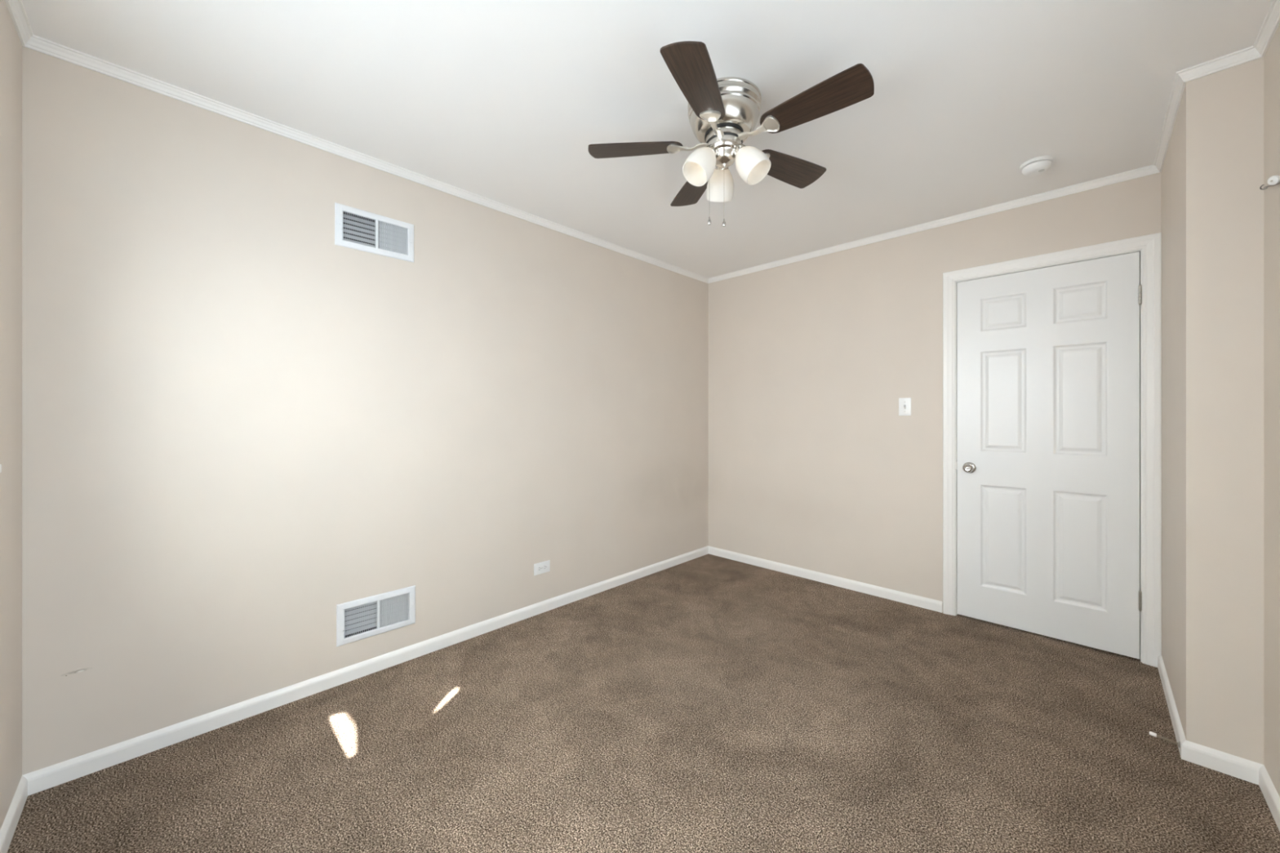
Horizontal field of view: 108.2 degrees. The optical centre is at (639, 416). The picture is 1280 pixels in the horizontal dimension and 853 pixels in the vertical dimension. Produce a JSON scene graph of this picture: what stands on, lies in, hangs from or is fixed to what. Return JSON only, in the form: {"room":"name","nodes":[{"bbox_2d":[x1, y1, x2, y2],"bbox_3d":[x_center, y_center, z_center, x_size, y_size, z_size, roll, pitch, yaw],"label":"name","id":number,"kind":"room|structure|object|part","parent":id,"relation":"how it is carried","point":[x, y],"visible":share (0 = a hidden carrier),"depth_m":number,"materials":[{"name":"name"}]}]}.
{"room":"empty bedroom","nodes":[
{"label":"empty bedroom","id":0,"kind":"room"},
{"bbox_2d":[0,0,22,829],"bbox_3d":[-0.989,-0.005,0.438,3.062,2.410,0.120,0,0,44],"label":"wall","id":1,"kind":"structure","parent":0,"point":[11,46],"depth_m":1.35,"materials":[{"name":"beige paint"}]},
{"bbox_2d":[0,775,27,852],"bbox_3d":[-0.943,1.167,0.485,2.822,0.066,0.012,0,0,44],"label":"baseboard","id":2,"kind":"structure","parent":1,"relation":"attached to","point":[9,825],"depth_m":1.34,"materials":[{"name":"white paint"}]},
{"bbox_2d":[4,0,33,46],"bbox_3d":[-0.938,-1.192,0.489,2.822,0.036,0.025,0,0,44],"label":"trim","id":3,"kind":"structure","parent":1,"relation":"attached to","point":[16,10],"depth_m":1.39,"materials":[{"name":"white paint"}]},
{"bbox_2d":[22,46,707,775],"bbox_3d":[-0.721,-0.005,2.816,0.120,2.410,3.655,0,0,44],"label":"wall","id":4,"kind":"structure","parent":0,"point":[242,424],"depth_m":1.93,"materials":[{"name":"beige paint"}]},
{"bbox_2d":[22,546,708,795],"bbox_3d":[-0.674,1.167,2.769,0.012,0.066,3.655,0,0,44],"label":"baseboard","id":5,"kind":"structure","parent":4,"relation":"attached to","point":[38,780],"depth_m":1.95,"materials":[{"name":"white paint"}]},
{"bbox_2d":[24,35,708,283],"bbox_3d":[-0.669,-1.192,2.765,0.025,0.036,3.655,0,0,44],"label":"trim","id":6,"kind":"structure","parent":4,"relation":"attached to","point":[37,43],"depth_m":1.95,"materials":[{"name":"white paint"}]},
{"bbox_2d":[334,202,413,262],"bbox_3d":[-1.294,-0.864,2.238,0.168,0.188,0.337,0,0,44],"label":"air vent","id":7,"kind":"object","parent":4,"relation":"in","point":[355,228],"visible":1,"depth_m":2.19,"materials":[{"name":"white metal"}]},
{"bbox_3d":[-1.264,-0.919,2.209,0.008,0.018,0.277,0,0,44],"label":"damper blade","id":8,"kind":"part","parent":7,"relation":"part of","materials":[{"name":"grey metal"}]},
{"bbox_3d":[-1.264,-0.897,2.209,0.008,0.018,0.277,0,0,44],"label":"damper blade","id":9,"kind":"part","parent":7,"relation":"part of","materials":[{"name":"grey metal"}]},
{"bbox_3d":[-1.264,-0.875,2.209,0.008,0.018,0.277,0,0,44],"label":"damper blade","id":10,"kind":"part","parent":7,"relation":"part of","materials":[{"name":"grey metal"}]},
{"bbox_3d":[-1.264,-0.853,2.209,0.008,0.018,0.277,0,0,44],"label":"damper blade","id":11,"kind":"part","parent":7,"relation":"part of","materials":[{"name":"grey metal"}]},
{"bbox_3d":[-1.264,-0.831,2.209,0.008,0.018,0.277,0,0,44],"label":"damper blade","id":12,"kind":"part","parent":7,"relation":"part of","materials":[{"name":"grey metal"}]},
{"bbox_3d":[-1.264,-0.809,2.209,0.008,0.018,0.277,0,0,44],"label":"damper blade","id":13,"kind":"part","parent":7,"relation":"part of","materials":[{"name":"grey metal"}]},
{"bbox_2d":[336,585,415,647],"bbox_3d":[-1.289,0.935,2.243,0.168,0.188,0.337,0,0,44],"label":"air vent","id":14,"kind":"object","parent":4,"relation":"in","point":[357,620],"visible":1,"depth_m":2.19,"materials":[{"name":"white metal"}]},
{"bbox_3d":[-1.259,0.880,2.213,0.008,0.018,0.277,0,0,44],"label":"damper blade","id":15,"kind":"part","parent":14,"relation":"part of","materials":[{"name":"grey metal"}]},
{"bbox_3d":[-1.259,0.902,2.213,0.008,0.018,0.277,0,0,44],"label":"damper blade","id":16,"kind":"part","parent":14,"relation":"part of","materials":[{"name":"grey metal"}]},
{"bbox_3d":[-1.259,0.924,2.213,0.008,0.018,0.277,0,0,44],"label":"damper blade","id":17,"kind":"part","parent":14,"relation":"part of","materials":[{"name":"grey metal"}]},
{"bbox_3d":[-1.259,0.947,2.213,0.008,0.018,0.277,0,0,44],"label":"damper blade","id":18,"kind":"part","parent":14,"relation":"part of","materials":[{"name":"grey metal"}]},
{"bbox_3d":[-1.259,0.969,2.213,0.008,0.018,0.277,0,0,44],"label":"damper blade","id":19,"kind":"part","parent":14,"relation":"part of","materials":[{"name":"grey metal"}]},
{"bbox_3d":[-1.259,0.991,2.213,0.008,0.018,0.277,0,0,44],"label":"damper blade","id":20,"kind":"part","parent":14,"relation":"part of","materials":[{"name":"grey metal"}]},
{"bbox_2d":[533,560,550,575],"bbox_3d":[-0.601,0.926,2.847,0.008,0.070,0.114,0,0,44],"label":"wall outlet","id":21,"kind":"object","parent":4,"relation":"attached to","point":[544,566],"visible":1,"depth_m":2.84,"materials":[{"name":"white plastic"}]},
{"bbox_2d":[7,554,1279,852],"bbox_3d":[0.645,1.250,2.109,3.062,0.100,4.795,0,0,44],"label":"floor","id":22,"kind":"structure","parent":0,"point":[708,703],"depth_m":1.67,"materials":[{"name":"brown carpet"}]},
{"bbox_2d":[22,0,1272,278],"bbox_3d":[0.645,-1.260,2.109,3.062,0.100,4.795,0,0,44],"label":"ceiling","id":23,"kind":"structure","parent":0,"point":[504,102],"depth_m":1.67,"materials":[{"name":"white paint"}]},
{"bbox_2d":[587,40,874,226],"bbox_3d":[0.349,-0.971,1.767,0.994,0.478,1.021,0,0,44],"label":"ceiling fan","id":24,"kind":"object","parent":23,"relation":"hanging from","point":[723,113],"visible":1,"depth_m":1.68,"materials":[{"name":"brown wood"}]},
{"bbox_3d":[-0.018,-1.050,1.819,0.370,0.006,0.137,0,11,6],"label":"blade","id":25,"kind":"part","parent":24,"relation":"part of","materials":[{"name":"brown wood"}]},
{"bbox_3d":[0.250,-1.050,2.120,0.137,0.006,0.370,-11,2,-12],"label":"blade","id":26,"kind":"part","parent":24,"relation":"part of","materials":[{"name":"brown wood"}]},
{"bbox_3d":[0.186,-1.050,1.470,0.137,0.006,0.370,12,5,23],"label":"blade","id":27,"kind":"part","parent":24,"relation":"part of","materials":[{"name":"brown wood"}]},
{"bbox_3d":[0.223,-0.944,1.734,0.114,0.146,0.132,0,0,44],"label":"lamp shade","id":28,"kind":"part","parent":24,"relation":"part of","materials":[{"name":"white glass"}]},
{"bbox_2d":[706,144,717,155],"bbox_3d":[0.266,-1.006,1.759,0.057,0.056,0.061,0,0,44],"label":"socket","id":29,"kind":"object","parent":24,"relation":"attached to","point":[713,148],"depth_m":1.73,"materials":[{"name":"silver metal"}]},
{"bbox_3d":[0.328,-0.944,1.901,0.122,0.146,0.124,0,0,44],"label":"lamp shade","id":30,"kind":"part","parent":24,"relation":"part of","materials":[{"name":"white glass"}]},
{"bbox_2d":[715,166,728,169],"bbox_3d":[0.326,-1.006,1.849,0.059,0.056,0.059,0,0,44],"label":"socket","id":31,"kind":"object","parent":24,"relation":"attached to","point":[716,167],"depth_m":1.83,"materials":[{"name":"silver metal"}]},
{"bbox_2d":[733,143,745,159],"bbox_3d":[0.378,-1.006,1.753,0.060,0.056,0.056,0,0,44],"label":"socket","id":32,"kind":"object","parent":24,"relation":"attached to","point":[739,149],"depth_m":1.73,"materials":[{"name":"silver metal"}]},
{"bbox_3d":[0.419,-0.944,1.726,0.134,0.146,0.112,0,0,44],"label":"lamp shade","id":33,"kind":"part","parent":24,"relation":"part of","materials":[{"name":"white glass"}]},
{"bbox_3d":[0.620,-1.050,1.958,0.370,0.006,0.137,0,-11,-30],"label":"blade","id":34,"kind":"part","parent":24,"relation":"part of","materials":[{"name":"brown wood"}]},
{"bbox_3d":[0.580,-1.050,1.557,0.370,0.006,0.137,0,-11,42],"label":"blade","id":35,"kind":"part","parent":24,"relation":"part of","materials":[{"name":"brown wood"}]},
{"bbox_2d":[1019,155,1053,176],"bbox_3d":[1.887,-1.185,2.206,0.124,0.051,0.124,0,0,44],"label":"smoke detector","id":36,"kind":"object","parent":23,"relation":"attached to","point":[1037,166],"visible":1,"depth_m":2.18,"materials":[{"name":"white plastic"}]},
{"bbox_2d":[707,172,1160,601],"bbox_3d":[1.549,-0.005,3.236,2.777,2.410,0.120,0,0,44],"label":"wall","id":37,"kind":"structure","parent":0,"point":[814,464],"depth_m":3.23,"materials":[{"name":"beige paint"}]},
{"bbox_2d":[708,546,942,613],"bbox_3d":[1.226,1.167,3.460,1.762,0.066,0.012,0,0,44],"label":"baseboard","id":38,"kind":"structure","parent":37,"relation":"attached to","point":[895,595],"depth_m":3.29,"materials":[{"name":"white paint"}]},
{"bbox_2d":[898,397,911,415],"bbox_3d":[1.706,-0.066,2.986,0.071,0.115,0.018,0,0,44],"label":"light switch","id":39,"kind":"object","parent":37,"relation":"attached to","point":[904,403],"visible":1,"depth_m":2.99,"materials":[{"name":"white plastic"}]},
{"bbox_2d":[708,164,1159,283],"bbox_3d":[1.541,-1.192,3.142,2.657,0.036,0.025,0,0,44],"label":"trim","id":40,"kind":"structure","parent":37,"relation":"attached to","point":[1149,170],"depth_m":2.76,"materials":[{"name":"white paint"}]},
{"bbox_2d":[956,251,1142,658],"bbox_3d":[2.174,0.189,2.524,0.760,1.999,0.096,0,0,44],"label":"door","id":41,"kind":"structure","parent":37,"relation":"in","point":[1048,462],"depth_m":2.49,"materials":[{"name":"white paint"}]},
{"bbox_3d":[1.935,0.301,2.731,0.054,0.054,0.057,0,0,44],"label":"knob","id":42,"kind":"part","parent":41,"relation":"part of","materials":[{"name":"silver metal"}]},
{"bbox_2d":[942,232,1161,667],"bbox_3d":[2.217,0.160,2.570,0.889,2.081,0.137,0,0,44],"label":"door frame","id":43,"kind":"structure","parent":37,"relation":"attached to","point":[1149,246],"depth_m":2.26,"materials":[{"name":"white paint"}]},
{"bbox_2d":[1160,57,1263,764],"bbox_3d":[2.352,-0.005,1.868,0.285,2.410,0.954,0,0,44],"label":"wall","id":44,"kind":"structure","parent":0,"point":[1212,171],"depth_m":1.58,"materials":[{"name":"beige paint"}]},
{"bbox_2d":[1153,72,1186,172],"bbox_3d":[2.190,-1.192,1.924,0.025,0.036,0.859,0,0,44],"label":"trim","id":45,"kind":"structure","parent":44,"relation":"attached to","point":[1178,87],"depth_m":1.85,"materials":[{"name":"white paint"}]},
{"bbox_2d":[1157,654,1186,757],"bbox_3d":[2.193,1.167,1.918,0.012,0.066,0.828,0,0,44],"label":"baseboard","id":46,"kind":"structure","parent":44,"relation":"attached to","point":[1176,723],"depth_m":1.86,"materials":[{"name":"white paint"}]},
{"bbox_2d":[1149,731,1180,747],"bbox_3d":[1.902,1.166,1.680,0.022,0.022,0.075,0,0,-33],"label":"door stop","id":47,"kind":"object","parent":46,"relation":"attached to","point":[1151,733],"visible":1,"depth_m":1.68,"materials":[{"name":"silver metal"}]},
{"bbox_2d":[1176,45,1262,82],"bbox_3d":[1.958,-1.192,1.568,0.190,0.036,0.025,0,0,44],"label":"trim","id":48,"kind":"structure","parent":44,"relation":"attached to","point":[1249,54],"depth_m":1.56,"materials":[{"name":"white paint"}]},
{"bbox_2d":[1181,740,1262,785],"bbox_3d":[1.967,1.167,1.568,0.177,0.066,0.012,0,0,44],"label":"baseboard","id":49,"kind":"structure","parent":44,"relation":"attached to","point":[1237,766],"depth_m":1.56,"materials":[{"name":"white paint"}]},
{"bbox_2d":[1263,23,1279,796],"bbox_3d":[1.049,-0.005,0.417,0.120,2.410,2.941,0,0,44],"label":"wall","id":50,"kind":"structure","parent":0,"point":[1272,56],"depth_m":1.45,"materials":[{"name":"beige paint"}]},
{"bbox_2d":[1253,0,1279,57],"bbox_3d":[1.039,-1.192,0.511,0.025,0.036,2.821,0,0,44],"label":"trim","id":51,"kind":"structure","parent":50,"relation":"attached to","point":[1270,24],"depth_m":1.42,"materials":[{"name":"white paint"}]},
{"bbox_2d":[1258,764,1279,831],"bbox_3d":[1.044,1.167,0.507,0.012,0.066,2.821,0,0,44],"label":"baseboard","id":52,"kind":"structure","parent":50,"relation":"attached to","point":[1272,797],"depth_m":1.42,"materials":[{"name":"white paint"}]},
{"bbox_2d":[1259,175,1279,190],"bbox_3d":[1.046,-0.708,0.516,0.029,0.071,2.727,0,0,44],"label":"curtain rod","id":53,"kind":"object","parent":50,"relation":"attached to","point":[1273,180],"visible":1,"depth_m":1.37,"materials":[{"name":"silver metal"}]}
]}

